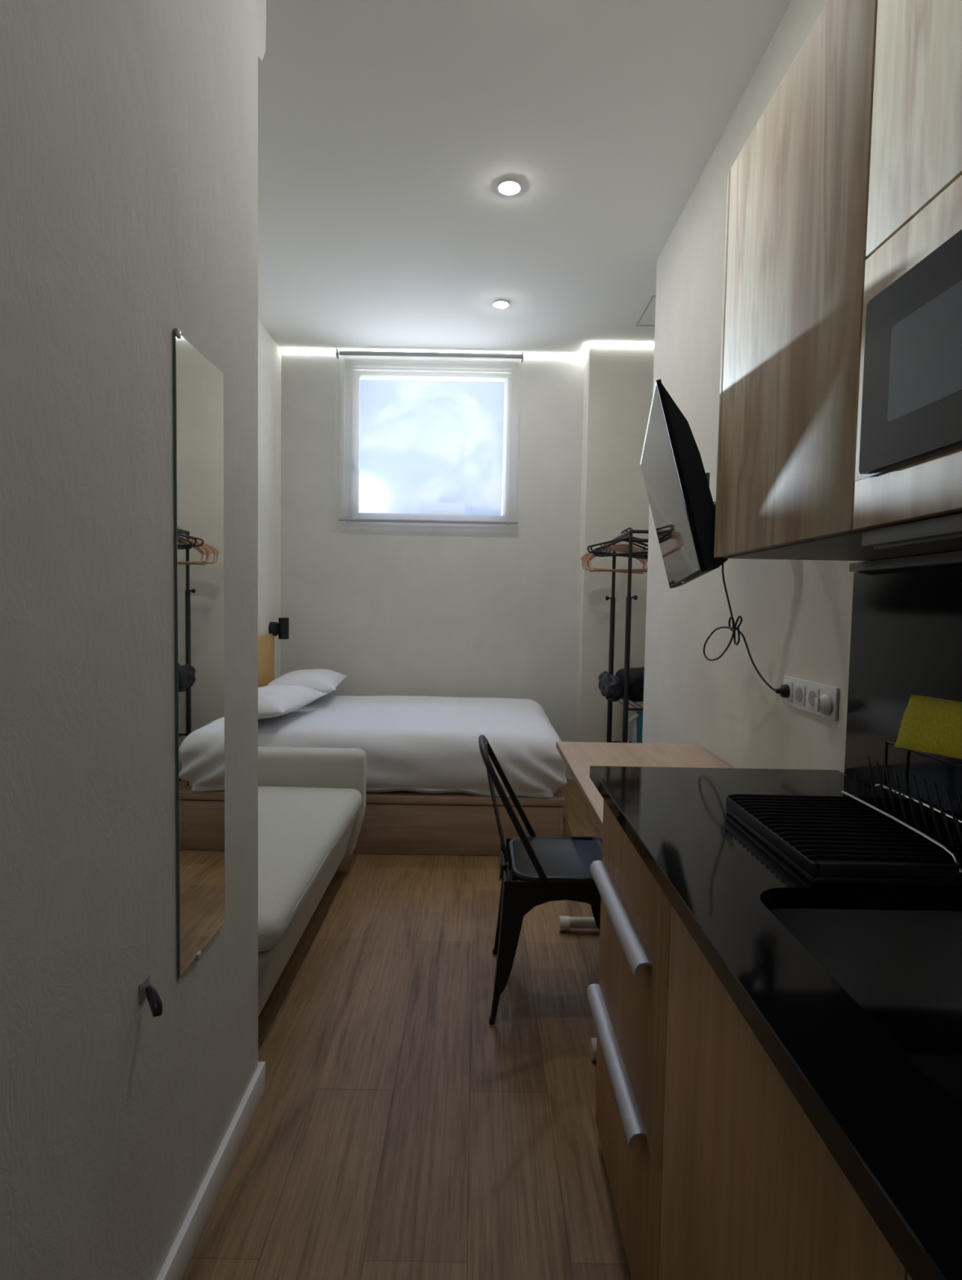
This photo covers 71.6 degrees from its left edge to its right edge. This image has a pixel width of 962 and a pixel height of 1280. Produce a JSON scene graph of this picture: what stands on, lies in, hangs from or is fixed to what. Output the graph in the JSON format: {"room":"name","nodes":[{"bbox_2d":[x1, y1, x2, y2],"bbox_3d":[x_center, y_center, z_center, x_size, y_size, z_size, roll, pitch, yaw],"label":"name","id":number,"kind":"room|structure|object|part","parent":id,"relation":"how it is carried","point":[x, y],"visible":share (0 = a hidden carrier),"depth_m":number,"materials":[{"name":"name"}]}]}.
{"room":"studio apartment","nodes":[
{"label":"studio apartment","id":0,"kind":"room"},
{"bbox_2d":[0,0,257,1279],"bbox_3d":[-1.106,-0.282,0.026,1.105,3.118,3.290,1,3,0],"label":"wall","id":1,"kind":"structure","parent":0,"point":[129,128],"depth_m":1.01,"materials":[{"name":"grey paint"}]},
{"bbox_2d":[139,974,162,1017],"bbox_3d":[-0.555,0.605,1.132,0.036,0.056,0.037,1,3,0],"label":"wall hook","id":2,"kind":"object","parent":1,"relation":"attached to","point":[154,1001],"visible":1,"depth_m":1.12,"materials":[{"name":"grey"}]},
{"bbox_3d":[-0.572,0.594,1.133,0.002,0.034,0.032,1,3,0],"label":"backing plate","id":3,"kind":"part","parent":2,"relation":"part of","materials":[{"name":"grey metal"}]},
{"bbox_3d":[-0.553,0.610,1.128,0.036,0.047,0.018,3,4,35],"label":"hook arm","id":4,"kind":"part","parent":2,"relation":"part of","materials":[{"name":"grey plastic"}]},
{"bbox_2d":[173,328,224,977],"bbox_3d":[-0.560,0.038,1.340,0.008,1.212,0.222,1,3,0],"label":"wall mirror","id":5,"kind":"object","parent":1,"relation":"attached to","point":[197,384],"visible":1,"depth_m":1.32,"materials":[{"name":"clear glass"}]},
{"bbox_2d":[155,1061,265,1279],"bbox_3d":[-0.573,1.235,0.267,0.015,0.080,3.005,1,3,0],"label":"baseboard","id":6,"kind":"structure","parent":1,"relation":"attached to","point":[175,1266],"depth_m":1.42,"materials":[{"name":"white paint"}]},
{"bbox_2d":[257,0,266,61],"bbox_3d":[-0.995,-1.668,1.704,0.827,0.300,0.203,1,3,0],"label":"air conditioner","id":7,"kind":"object","parent":1,"relation":"attached to","point":[261,3],"visible":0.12,"depth_m":1.77,"materials":[{"name":"white plastic"}]},
{"bbox_2d":[257,320,280,679],"bbox_3d":[-1.570,-0.470,3.394,0.200,3.118,3.640,1,3,0],"label":"wall","id":8,"kind":"structure","parent":0,"point":[268,352],"depth_m":4.61,"materials":[{"name":"beige paint"}]},
{"bbox_2d":[257,633,274,687],"bbox_3d":[-1.472,0.295,4.082,0.024,0.620,1.290,1,3,0],"label":"headboard","id":9,"kind":"object","parent":8,"relation":"attached to","point":[265,642],"visible":0.24,"depth_m":4.52,"materials":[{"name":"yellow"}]},
{"bbox_2d":[268,617,288,639],"bbox_3d":[-1.418,-0.082,4.697,0.126,0.150,0.100,1,3,0],"label":"wall lamp","id":10,"kind":"object","parent":8,"relation":"attached to","point":[281,628],"visible":1,"depth_m":4.67,"materials":[{"name":"black plastic"}]},
{"bbox_2d":[182,778,631,1279],"bbox_3d":[0.189,1.263,1.891,3.763,0.120,6.840,1,3,0],"label":"floor","id":11,"kind":"structure","parent":0,"point":[396,1131],"depth_m":1.75,"materials":[{"name":"brown wood"}]},
{"bbox_2d":[257,746,366,1016],"bbox_3d":[-1.007,0.828,2.506,0.926,0.640,1.477,1,3,0],"label":"sofa","id":12,"kind":"object","parent":11,"relation":"on","point":[312,801],"visible":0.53,"depth_m":2.54,"materials":[{"name":"fabric"}]},
{"bbox_2d":[257,786,361,951],"bbox_3d":[-0.985,0.748,2.430,0.884,0.116,1.330,1,3,0],"label":"seat cushion","id":13,"kind":"object","parent":12,"relation":"on","point":[300,828],"depth_m":2.37,"materials":[{"name":"fabric"}]},
{"bbox_3d":[-1.010,0.770,3.174,0.915,0.515,0.137,1,3,0],"label":"armrest","id":14,"kind":"part","parent":12,"relation":"part of","materials":[{"name":"fabric"}]},
{"bbox_2d":[351,787,564,855],"bbox_3d":[-0.522,0.915,4.170,1.898,0.303,1.485,1,3,0],"label":"bed base","id":15,"kind":"object","parent":11,"relation":"on","point":[394,822],"visible":0.16,"depth_m":3.44,"materials":[{"name":"brown wood"}]},
{"bbox_2d":[257,695,566,798],"bbox_3d":[-0.498,0.604,4.138,1.912,0.374,1.497,1,3,0],"label":"bedding","id":16,"kind":"object","parent":15,"relation":"on","point":[425,744],"visible":0.59,"depth_m":3.44,"materials":[{"name":"white fabric"}]},
{"bbox_2d":[257,684,325,719],"bbox_3d":[-1.197,0.340,3.719,0.468,0.165,0.720,1,3,4],"label":"pillow","id":17,"kind":"object","parent":16,"relation":"on","point":[274,700],"visible":0.56,"depth_m":3.55,"materials":[{"name":"fabric"}]},
{"bbox_2d":[266,668,347,693],"bbox_3d":[-1.175,0.289,4.438,0.496,0.174,0.760,1,3,-6],"label":"pillow","id":18,"kind":"object","parent":16,"relation":"on","point":[325,681],"visible":0.69,"depth_m":4.20,"materials":[{"name":"fabric"}]},
{"bbox_3d":[0.410,0.952,4.179,0.020,0.260,1.479,1,3,0],"label":"foot panel","id":19,"kind":"part","parent":15,"relation":"part of","materials":[{"name":"brown wood"}]},
{"bbox_2d":[478,734,602,1024],"bbox_3d":[0.235,0.755,2.255,0.500,0.856,0.430,1,3,0],"label":"metal chair","id":20,"kind":"object","parent":11,"relation":"on","point":[547,868],"visible":0.88,"depth_m":2.09,"materials":[{"name":"black metal"}]},
{"bbox_3d":[0.109,0.951,2.425,0.116,0.443,0.107,1,3,0],"label":"leg","id":21,"kind":"part","parent":20,"relation":"part of","materials":[{"name":"black metal"}]},
{"bbox_3d":[0.093,0.967,2.107,0.122,0.443,0.107,1,3,0],"label":"leg","id":22,"kind":"part","parent":20,"relation":"part of","materials":[{"name":"black metal"}]},
{"bbox_3d":[0.271,0.738,2.253,0.346,0.020,0.394,1,3,0],"label":"seat","id":23,"kind":"part","parent":20,"relation":"part of","materials":[{"name":"black metal"}]},
{"bbox_3d":[0.415,0.956,2.426,0.125,0.443,0.107,1,3,0],"label":"leg","id":24,"kind":"part","parent":20,"relation":"part of","materials":[{"name":"black metal"}]},
{"bbox_2d":[604,529,648,742],"bbox_3d":[1.205,0.213,4.272,0.743,1.759,0.539,1,3,0],"label":"clothes rack","id":25,"kind":"object","parent":11,"relation":"on","point":[625,704],"visible":0.22,"depth_m":4.02,"materials":[{"name":"black metal"}]},
{"bbox_2d":[586,533,628,572],"bbox_3d":[0.900,-0.567,4.340,0.443,0.256,0.044,1,3,-9],"label":"wooden hanger","id":26,"kind":"object","parent":25,"relation":"hanging from","point":[589,571],"visible":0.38,"depth_m":4.31,"materials":[{"name":"brown wood"}]},
{"bbox_2d":[598,671,623,702],"bbox_3d":[0.815,0.290,4.219,0.116,0.162,0.418,1,3,0],"label":"crumpled bag","id":27,"kind":"object","parent":25,"relation":"hanging from","point":[610,686],"visible":1,"depth_m":4.05,"materials":[{"name":"grey plastic"}]},
{"bbox_3d":[0.882,0.175,4.519,0.033,1.695,0.033,1,3,0],"label":"post","id":28,"kind":"part","parent":25,"relation":"part of","materials":[{"name":"black metal"}]},
{"bbox_2d":[580,534,645,573],"bbox_3d":[0.885,-0.571,4.434,0.443,0.257,0.044,1,3,-2],"label":"wooden hanger","id":29,"kind":"object","parent":25,"relation":"hanging from","point":[642,561],"visible":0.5,"depth_m":4.43,"materials":[{"name":"brown wood"}]},
{"bbox_2d":[582,533,647,572],"bbox_3d":[0.894,-0.573,4.384,0.444,0.248,0.044,2,3,5],"label":"wooden hanger","id":30,"kind":"object","parent":25,"relation":"hanging from","point":[584,560],"visible":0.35,"depth_m":4.37,"materials":[{"name":"brown wood"}]},
{"bbox_2d":[583,533,647,572],"bbox_3d":[0.892,-0.568,4.294,0.444,0.248,0.044,3,3,2],"label":"wooden hanger","id":31,"kind":"object","parent":25,"relation":"hanging from","point":[589,553],"visible":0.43,"depth_m":4.29,"materials":[{"name":"brown wood"}]},
{"bbox_2d":[586,532,647,570],"bbox_3d":[0.896,-0.566,4.249,0.444,0.248,0.044,-1,3,-6],"label":"wooden hanger","id":32,"kind":"object","parent":25,"relation":"hanging from","point":[621,546],"visible":0.52,"depth_m":4.23,"materials":[{"name":"brown wood"}]},
{"bbox_2d":[586,530,648,559],"bbox_3d":[0.885,-0.598,4.183,0.434,0.179,0.012,1,3,4],"label":"hanger","id":33,"kind":"object","parent":25,"relation":"hanging from","point":[633,544],"visible":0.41,"depth_m":4.18,"materials":[{"name":"black plastic"}]},
{"bbox_3d":[0.887,-0.579,4.184,0.436,0.110,0.012,6,3,4],"label":"hanger frame","id":34,"kind":"part","parent":33,"relation":"part of","materials":[{"name":"black plastic"}]},
{"bbox_2d":[590,528,648,556],"bbox_3d":[0.888,-0.594,4.074,0.434,0.176,0.012,2,3,11],"label":"hanger","id":35,"kind":"object","parent":25,"relation":"hanging from","point":[616,540],"visible":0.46,"depth_m":4.08,"materials":[{"name":"black"}]},
{"bbox_2d":[592,529,647,556],"bbox_3d":[0.900,-0.598,4.133,0.435,0.173,0.012,0,3,-13],"label":"hanger","id":36,"kind":"object","parent":25,"relation":"hanging from","point":[596,548],"visible":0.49,"depth_m":4.11,"materials":[{"name":"black"}]},
{"bbox_3d":[0.898,-0.576,4.134,0.436,0.110,0.012,-3,4,-13],"label":"hanger frame","id":37,"kind":"part","parent":36,"relation":"part of","materials":[{"name":"black plastic"}]},
{"bbox_2d":[595,527,648,556],"bbox_3d":[0.905,-0.588,4.023,0.433,0.181,0.012,1,3,-6],"label":"hanger","id":38,"kind":"object","parent":25,"relation":"hanging from","point":[625,538],"visible":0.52,"depth_m":4.01,"materials":[{"name":"black"}]},
{"bbox_3d":[0.903,-0.570,4.024,0.436,0.110,0.012,-5,4,-6],"label":"hanger frame","id":39,"kind":"part","parent":38,"relation":"part of","materials":[{"name":"black plastic"}]},
{"bbox_2d":[611,741,631,742],"bbox_3d":[1.194,0.716,4.298,0.650,0.016,0.516,1,3,0],"label":"shelf","id":40,"kind":"object","parent":25,"relation":"attached to","point":[611,741],"depth_m":4.54,"materials":[{"name":"black paint"}]},
{"bbox_3d":[0.896,-0.657,4.224,0.024,0.022,0.520,1,3,0],"label":"hanging rail","id":41,"kind":"part","parent":25,"relation":"part of","materials":[{"name":"black metal"}]},
{"bbox_3d":[0.879,0.202,4.020,0.033,1.695,0.033,1,3,0],"label":"post","id":42,"kind":"part","parent":25,"relation":"part of","materials":[{"name":"black metal"}]},
{"bbox_2d":[614,666,644,702],"bbox_3d":[1.137,0.286,4.272,0.500,0.200,0.444,1,3,0],"label":"folded blanket","id":43,"kind":"object","parent":25,"relation":"on","point":[635,687],"visible":0.24,"depth_m":4.07,"materials":[{"name":"black fabric"}]},
{"bbox_2d":[617,697,643,711],"bbox_3d":[1.199,0.412,4.282,0.650,0.016,0.516,1,3,0],"label":"shelf","id":44,"kind":"object","parent":25,"relation":"attached to","point":[625,707],"depth_m":4.03,"materials":[{"name":"black metal"}]},
{"bbox_2d":[621,711,643,742],"bbox_3d":[0.935,0.571,4.137,0.144,0.275,0.122,1,3,0],"label":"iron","id":45,"kind":"object","parent":25,"relation":"on","point":[637,718],"visible":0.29,"depth_m":4.12,"materials":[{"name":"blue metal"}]},
{"bbox_3d":[0.930,0.574,4.140,0.098,0.246,0.040,1,3,0],"label":"handle","id":46,"kind":"part","parent":45,"relation":"part of","materials":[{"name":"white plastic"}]},
{"bbox_3d":[0.953,0.578,4.140,0.017,0.220,0.058,1,3,0],"label":"water tank","id":47,"kind":"part","parent":45,"relation":"part of","materials":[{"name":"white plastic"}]},
{"bbox_3d":[0.917,-0.254,3.995,0.037,0.027,0.028,1,3,0],"label":"knob","id":48,"kind":"part","parent":25,"relation":"part of","materials":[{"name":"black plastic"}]},
{"bbox_2d":[586,799,671,1279],"bbox_3d":[0.569,0.804,1.336,0.628,0.867,0.567,1,3,0],"label":"drawers","id":49,"kind":"object","parent":11,"relation":"on","point":[628,1003],"visible":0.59,"depth_m":1.24,"materials":[{"name":"brown wood"}]},
{"bbox_3d":[0.585,0.739,1.608,0.596,0.766,0.018,1,3,0],"label":"panel","id":50,"kind":"part","parent":49,"relation":"part of","materials":[{"name":"brown wood"}]},
{"bbox_3d":[0.269,0.852,1.375,0.030,0.030,0.453,1,3,0],"label":"handle","id":51,"kind":"part","parent":49,"relation":"part of","materials":[{"name":"silver metal"}]},
{"bbox_3d":[0.275,0.550,1.359,0.030,0.030,0.453,1,3,0],"label":"handle","id":52,"kind":"part","parent":49,"relation":"part of","materials":[{"name":"silver metal"}]},
{"bbox_3d":[0.291,1.008,1.338,0.018,0.346,0.546,1,3,0],"label":"drawer","id":53,"kind":"part","parent":49,"relation":"part of","materials":[{"name":"brown wood"}]},
{"bbox_3d":[0.297,0.685,1.321,0.018,0.296,0.546,1,3,0],"label":"drawer","id":54,"kind":"part","parent":49,"relation":"part of","materials":[{"name":"brown wood"}]},
{"bbox_3d":[0.301,0.451,1.308,0.018,0.166,0.546,1,3,0],"label":"drawer","id":55,"kind":"part","parent":49,"relation":"part of","materials":[{"name":"brown wood"}]},
{"bbox_2d":[555,742,732,1060],"bbox_3d":[0.588,0.818,2.229,0.572,0.742,1.031,1,3,0],"label":"desk","id":56,"kind":"object","parent":11,"relation":"on","point":[578,757],"visible":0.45,"depth_m":2.46,"materials":[{"name":"brown wood"}]},
{"bbox_2d":[657,905,907,1279],"bbox_3d":[0.586,0.834,0.770,0.598,0.867,0.566,1,3,0],"label":"base cabinet","id":57,"kind":"object","parent":11,"relation":"on","point":[751,1189],"visible":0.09,"depth_m":0.76,"materials":[{"name":"brown wood"}]},
{"bbox_3d":[0.589,0.877,-0.033,0.598,0.867,1.036,1,3,0],"label":"base cabinet","id":58,"kind":"object","parent":11,"relation":"on","visible":0},
{"bbox_2d":[589,765,961,1279],"bbox_3d":[0.585,0.394,0.547,0.619,0.029,2.247,1,3,0],"label":"countertop","id":59,"kind":"structure","parent":58,"relation":"on","point":[895,1134],"depth_m":0.71,"materials":[{"name":"black stone"}]},
{"bbox_2d":[725,738,961,885],"bbox_3d":[0.673,0.275,1.142,0.385,0.147,0.406,1,3,0],"label":"dish rack","id":60,"kind":"object","parent":59,"relation":"on","point":[907,840],"visible":0.98,"depth_m":1.09,"materials":[{"name":"black plastic"}]},
{"bbox_3d":[0.706,0.316,1.140,0.009,0.026,0.353,1,3,3],"label":"rail","id":61,"kind":"part","parent":60,"relation":"part of","materials":[{"name":"silver metal"}]},
{"bbox_3d":[0.778,0.303,1.136,0.014,0.030,0.389,1,3,2],"label":"rail","id":62,"kind":"part","parent":60,"relation":"part of","materials":[{"name":"silver metal"}]},
{"bbox_3d":[0.835,0.272,1.146,0.052,0.136,0.398,1,3,0],"label":"basket frame","id":63,"kind":"part","parent":60,"relation":"part of","materials":[{"name":"black metal"}]},
{"bbox_2d":[893,694,961,759],"bbox_3d":[0.796,0.152,1.136,0.064,0.104,0.297,1,3,0],"label":"cloth","id":64,"kind":"object","parent":60,"relation":"on","point":[931,725],"visible":1,"depth_m":1.16,"materials":[{"name":"yellow fabric"}]},
{"bbox_2d":[725,793,961,885],"bbox_3d":[0.672,0.330,1.137,0.385,0.039,0.340,1,3,0],"label":"drip tray","id":65,"kind":"object","parent":59,"relation":"on","point":[851,839],"depth_m":1.08,"materials":[{"name":"black plastic"}]},
{"bbox_2d":[768,906,961,1099],"bbox_3d":[0.585,0.480,0.746,0.428,0.162,0.455,1,3,0],"label":"sink","id":66,"kind":"object","parent":59,"relation":"in","point":[902,967],"visible":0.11,"depth_m":0.96,"materials":[{"name":"metal"}]},
{"bbox_2d":[280,350,584,778],"bbox_3d":[-0.376,-0.538,5.067,2.200,3.118,0.300,1,3,0],"label":"wall","id":67,"kind":"structure","parent":0,"point":[393,610],"depth_m":4.92,"materials":[{"name":"paint"}]},
{"bbox_2d":[345,362,518,526],"bbox_3d":[-0.368,-1.439,4.923,1.267,1.188,0.111,1,3,0],"label":"window","id":68,"kind":"structure","parent":67,"relation":"in","point":[355,371],"depth_m":4.92,"materials":[{"name":"grey"}]},
{"bbox_3d":[-0.916,-1.267,4.902,0.058,0.108,0.053,1,3,0],"label":"handle","id":69,"kind":"part","parent":68,"relation":"part of","materials":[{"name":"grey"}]},
{"bbox_2d":[335,348,523,524],"bbox_3d":[-0.377,-1.463,4.823,1.344,1.218,0.060,1,3,0],"label":"roller blind","id":70,"kind":"object","parent":68,"relation":"attached to","point":[344,353],"visible":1,"depth_m":4.78,"materials":[{"name":"grey"}]},
{"bbox_3d":[-1.040,-1.583,4.788,0.003,0.970,0.005,0,3,-15],"label":"bead chain","id":71,"kind":"part","parent":70,"relation":"part of","materials":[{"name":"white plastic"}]},
{"bbox_2d":[257,0,791,355],"bbox_3d":[0.246,-1.985,1.717,3.763,0.150,6.840,1,3,0],"label":"ceiling","id":72,"kind":"structure","parent":0,"point":[388,131],"depth_m":2.72,"materials":[{"name":"white paint"}]},
{"bbox_2d":[280,348,582,356],"bbox_3d":[-0.354,-2.081,4.827,2.184,0.010,0.012,1,3,0],"label":"led strip","id":73,"kind":"object","parent":72,"relation":"attached to","point":[283,349],"visible":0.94,"depth_m":4.82,"materials":[{"name":"white"}]},
{"bbox_2d":[492,299,509,308],"bbox_3d":[0.121,-2.028,4.031,0.104,0.015,0.104,1,3,0],"label":"recessed light","id":74,"kind":"object","parent":72,"relation":"in","point":[500,304],"visible":1,"depth_m":4.01,"materials":[{"name":"white plastic"}]},
{"bbox_2d":[494,301,506,307],"bbox_3d":[0.121,-2.028,4.031,0.078,0.015,0.078,1,3,0],"label":"diffuser","id":75,"kind":"object","parent":74,"relation":"attached to","point":[497,304],"depth_m":4.02,"materials":[{"name":"white plastic"}]},
{"bbox_2d":[497,178,520,195],"bbox_3d":[0.123,-1.968,2.902,0.104,0.015,0.104,1,3,0],"label":"recessed light","id":76,"kind":"object","parent":72,"relation":"in","point":[507,186],"visible":1,"depth_m":2.89,"materials":[{"name":"white plastic"}]},
{"bbox_2d":[500,182,518,194],"bbox_3d":[0.123,-1.967,2.902,0.078,0.015,0.078,1,3,0],"label":"diffuser","id":77,"kind":"object","parent":76,"relation":"attached to","point":[506,188],"depth_m":2.89,"materials":[{"name":"white plastic"}]},
{"bbox_2d":[590,342,653,345],"bbox_3d":[1.334,-2.040,4.602,1.160,0.010,0.012,1,3,0],"label":"led strip","id":78,"kind":"object","parent":72,"relation":"attached to","point":[602,343],"visible":0.44,"depth_m":4.59,"materials":[{"name":"white plastic"}]},
{"bbox_2d":[635,295,655,326],"bbox_3d":[1.210,-2.019,4.105,0.415,0.003,0.419,1,3,0],"label":"hatch","id":79,"kind":"object","parent":72,"relation":"attached to","point":[652,295],"visible":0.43,"depth_m":4.16,"materials":[{"name":"grey metal"}]},
{"bbox_2d":[574,342,653,742],"bbox_3d":[1.406,-0.501,4.958,1.362,3.118,0.534,1,3,0],"label":"wall","id":80,"kind":"structure","parent":0,"point":[618,379],"depth_m":4.67,"materials":[{"name":"beige paint"}]},
{"bbox_2d":[582,342,589,355],"bbox_3d":[0.745,-2.056,4.709,0.012,0.010,0.230,1,3,0],"label":"led strip","id":81,"kind":"object","parent":80,"relation":"attached to","point":[588,344],"visible":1,"depth_m":4.70,"materials":[{"name":"white plastic"}]},
{"bbox_2d":[641,0,961,773],"bbox_3d":[1.503,-0.288,0.991,1.195,3.118,5.200,1,3,0],"label":"wall","id":82,"kind":"structure","parent":0,"point":[796,615],"depth_m":2.48,"materials":[{"name":"beige paint"}]},
{"bbox_2d":[705,472,715,507],"bbox_3d":[0.767,-0.404,1.956,0.272,0.220,0.209,1,3,0],"label":"bracket","id":83,"kind":"object","parent":82,"relation":"attached to","point":[707,474],"visible":0.09,"depth_m":1.88,"materials":[{"name":"black metal"}]},
{"bbox_2d":[640,378,727,588],"bbox_3d":[0.581,-0.402,1.998,0.179,0.471,0.861,2,3,11],"label":"television","id":84,"kind":"object","parent":83,"relation":"attached to","point":[682,505],"visible":1,"depth_m":1.64,"materials":[{"name":"black plastic"}]},
{"bbox_3d":[0.638,-0.387,1.971,0.010,0.180,0.180,1,3,0],"label":"mounting plate","id":85,"kind":"part","parent":83,"relation":"part of","materials":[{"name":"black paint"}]},
{"bbox_2d":[702,563,789,697],"bbox_3d":[0.807,-0.076,2.158,0.095,0.457,0.552,1,3,-7],"label":"cable","id":86,"kind":"object","parent":82,"relation":"attached to","point":[784,691],"visible":0.97,"depth_m":2.16,"materials":[{"name":"black plastic"}]},
{"bbox_2d":[782,675,839,720],"bbox_3d":[0.887,0.153,1.811,0.014,0.084,0.290,1,3,0],"label":"panel","id":87,"kind":"object","parent":82,"relation":"attached to","point":[802,693],"visible":0.82,"depth_m":1.80,"materials":[{"name":"white plastic"}]},
{"bbox_2d":[795,687,802,702],"bbox_3d":[0.881,0.151,1.847,0.002,0.041,0.041,1,3,0],"label":"socket","id":88,"kind":"object","parent":87,"relation":"attached to","point":[798,691],"depth_m":1.84,"materials":[{"name":"grey plastic"}]},
{"bbox_2d":[808,690,816,706],"bbox_3d":[0.881,0.155,1.774,0.002,0.041,0.041,1,3,0],"label":"socket","id":89,"kind":"object","parent":87,"relation":"attached to","point":[811,694],"depth_m":1.77,"materials":[{"name":"grey plastic"}]},
{"bbox_2d":[813,694,831,715],"bbox_3d":[0.869,0.165,1.702,0.026,0.052,0.052,1,3,0],"label":"plug","id":90,"kind":"object","parent":87,"relation":"attached to","point":[822,704],"visible":1,"depth_m":1.69,"materials":[{"name":"white plastic"}]},
{"bbox_2d":[713,0,953,560],"bbox_3d":[0.729,-0.602,1.242,0.360,0.862,0.573,1,3,0],"label":"upper cabinet","id":91,"kind":"object","parent":82,"relation":"attached to","point":[795,258],"visible":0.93,"depth_m":1.15,"materials":[{"name":"brown wood"}]},
{"bbox_3d":[0.559,-0.621,1.519,0.020,0.860,0.016,1,3,0],"label":"panel","id":92,"kind":"part","parent":91,"relation":"part of","materials":[{"name":"brown wood"}]},
{"bbox_3d":[0.558,-0.605,1.231,0.018,0.860,0.553,1,3,0],"label":"door","id":93,"kind":"part","parent":91,"relation":"part of","materials":[{"name":"brown wood"}]},
{"bbox_2d":[844,563,961,817],"bbox_3d":[0.896,0.141,0.511,0.008,0.489,2.200,1,3,0],"label":"backsplash","id":94,"kind":"structure","parent":82,"relation":"attached to","point":[906,625],"depth_m":1.41,"materials":[{"name":"black"}]},
{"bbox_2d":[852,0,961,529],"bbox_3d":[0.731,-0.572,0.655,0.360,0.860,0.595,1,3,0],"label":"upper cabinet","id":95,"kind":"object","parent":82,"relation":"attached to","point":[914,203],"visible":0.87,"depth_m":0.85,"materials":[{"name":"brown wood"}]},
{"bbox_2d":[848,512,961,571],"bbox_3d":[0.728,-0.143,0.991,0.348,0.026,1.210,1,3,0],"label":"extractor hood","id":96,"kind":"object","parent":95,"relation":"attached to","point":[944,533],"visible":1,"depth_m":0.91,"materials":[{"name":"grey metal"}]},
{"bbox_3d":[0.892,-0.142,0.992,0.018,0.020,1.210,1,3,0],"label":"rail","id":97,"kind":"part","parent":96,"relation":"part of","materials":[{"name":"grey metal"}]},
{"bbox_3d":[0.556,-0.336,0.666,0.018,0.382,0.593,1,3,0],"label":"fascia frame","id":98,"kind":"part","parent":95,"relation":"part of","materials":[{"name":"brown wood"}]},
{"bbox_2d":[858,229,961,477],"bbox_3d":[0.699,-0.333,0.673,0.329,0.244,0.527,1,3,0],"label":"microwave","id":99,"kind":"object","parent":95,"relation":"in","point":[911,407],"visible":0.9,"depth_m":0.82,"materials":[{"name":"black plastic"}]},
{"bbox_3d":[0.545,-0.336,0.672,0.003,0.244,0.527,1,3,0],"label":"trim","id":100,"kind":"part","parent":99,"relation":"part of","materials":[{"name":"black"}]},
{"bbox_3d":[0.563,-0.767,0.643,0.018,0.474,0.593,1,3,0],"label":"door","id":101,"kind":"part","parent":95,"relation":"part of","materials":[{"name":"brown wood"}]},
{"label":"outside","id":102,"kind":"structure","parent":0,"visible":0},
{"bbox_2d":[418,495,466,515],"bbox_3d":[-2.941,0.848,74.141,12.800,32.900,8.000,1,3,0],"label":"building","id":103,"kind":"structure","parent":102,"point":[447,504],"depth_m":69.86,"materials":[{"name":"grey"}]}
]}

